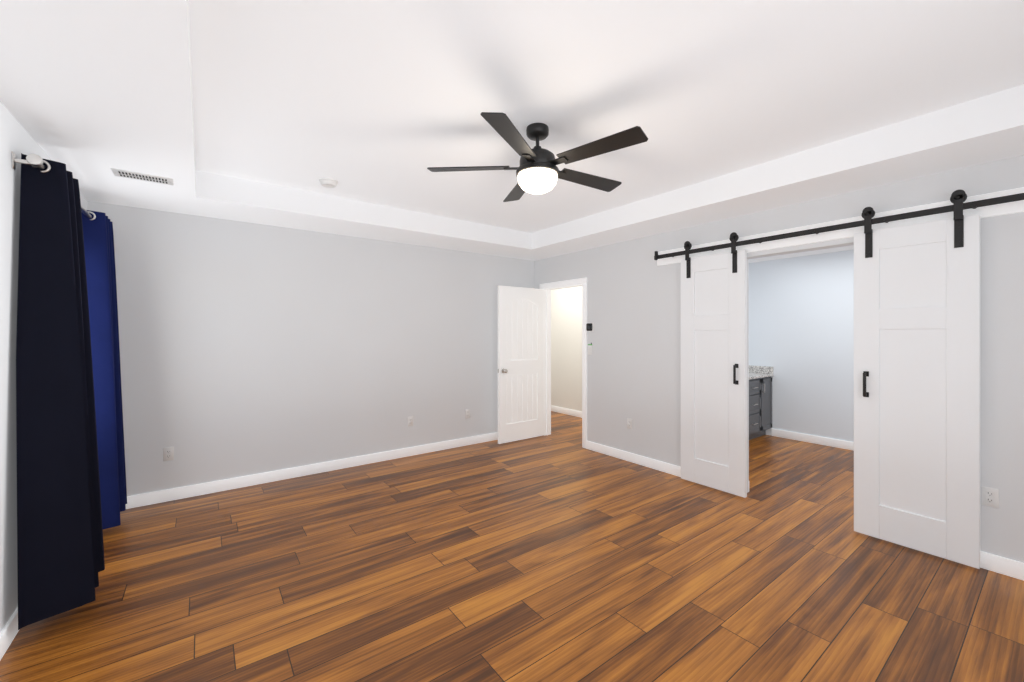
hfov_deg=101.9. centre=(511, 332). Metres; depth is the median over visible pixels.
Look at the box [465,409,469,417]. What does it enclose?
electrical outlet
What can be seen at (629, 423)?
electrical outlet
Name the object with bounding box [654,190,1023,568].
barn door
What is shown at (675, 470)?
baseboard
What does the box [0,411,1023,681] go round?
floor
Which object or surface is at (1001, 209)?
trim
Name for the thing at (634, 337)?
wall
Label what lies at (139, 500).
baseboard
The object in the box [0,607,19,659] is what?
baseboard
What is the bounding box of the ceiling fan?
[427,112,647,201]
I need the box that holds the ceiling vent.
[111,168,173,184]
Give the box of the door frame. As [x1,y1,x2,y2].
[540,278,586,447]
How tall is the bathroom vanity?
0.990 m
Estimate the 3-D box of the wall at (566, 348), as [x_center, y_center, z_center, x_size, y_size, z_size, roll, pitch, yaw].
[1.308,0.160,6.930,0.120,2.540,3.490,0,0,-37]
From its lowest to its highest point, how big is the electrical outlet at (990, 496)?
0.115 m
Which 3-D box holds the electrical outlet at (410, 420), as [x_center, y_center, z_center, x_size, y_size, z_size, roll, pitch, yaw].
[-1.180,1.030,4.829,0.070,0.115,0.011,0,0,-37]
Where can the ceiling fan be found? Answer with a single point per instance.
(538, 171)
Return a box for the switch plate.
[588,345,591,354]
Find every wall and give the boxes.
[0,101,86,632]
[87,201,533,495]
[534,155,1023,562]
[551,286,581,411]
[749,250,853,441]
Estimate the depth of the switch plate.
5.08 m
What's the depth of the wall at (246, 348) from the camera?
4.07 m
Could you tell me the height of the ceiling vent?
0.010 m
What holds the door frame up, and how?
attached to the wall at (634, 337)
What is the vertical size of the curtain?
2.207 m
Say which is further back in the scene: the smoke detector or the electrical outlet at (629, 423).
the electrical outlet at (629, 423)
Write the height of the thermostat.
0.116 m
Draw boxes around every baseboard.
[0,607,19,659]
[126,432,497,508]
[551,405,581,417]
[586,441,680,476]
[772,429,853,450]
[980,551,1023,580]
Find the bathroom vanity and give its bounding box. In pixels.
[749,365,772,439]
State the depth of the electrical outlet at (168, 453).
3.53 m
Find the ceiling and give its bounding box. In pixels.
[0,0,1023,262]
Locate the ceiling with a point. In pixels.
(268, 112)
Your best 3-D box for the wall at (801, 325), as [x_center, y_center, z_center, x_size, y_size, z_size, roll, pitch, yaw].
[4.593,0.160,4.564,0.120,2.540,4.470,0,0,-37]
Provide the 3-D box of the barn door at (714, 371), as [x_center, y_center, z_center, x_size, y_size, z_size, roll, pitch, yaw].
[1.815,0.271,3.797,0.081,2.290,0.600,0,0,-37]
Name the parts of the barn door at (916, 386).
barn door rail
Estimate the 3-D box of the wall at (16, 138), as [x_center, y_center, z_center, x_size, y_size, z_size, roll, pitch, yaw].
[-1.755,0.040,1.049,0.120,2.780,5.620,0,0,-37]
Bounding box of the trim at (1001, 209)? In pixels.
[657,187,1023,265]
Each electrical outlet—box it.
[163,446,173,460]
[408,416,412,426]
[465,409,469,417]
[627,418,631,428]
[981,486,998,507]
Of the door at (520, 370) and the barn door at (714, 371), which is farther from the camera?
the door at (520, 370)
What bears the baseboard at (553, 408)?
attached to the wall at (566, 348)
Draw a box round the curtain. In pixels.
[12,151,126,629]
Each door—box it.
[497,286,543,443]
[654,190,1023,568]
[681,232,746,497]
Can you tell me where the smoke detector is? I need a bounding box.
[319,178,337,187]
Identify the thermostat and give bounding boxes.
[586,322,593,331]
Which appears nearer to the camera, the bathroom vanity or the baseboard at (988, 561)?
the baseboard at (988, 561)
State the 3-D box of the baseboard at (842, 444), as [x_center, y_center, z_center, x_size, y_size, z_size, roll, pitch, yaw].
[4.706,1.380,4.300,0.015,0.100,3.670,0,0,-37]

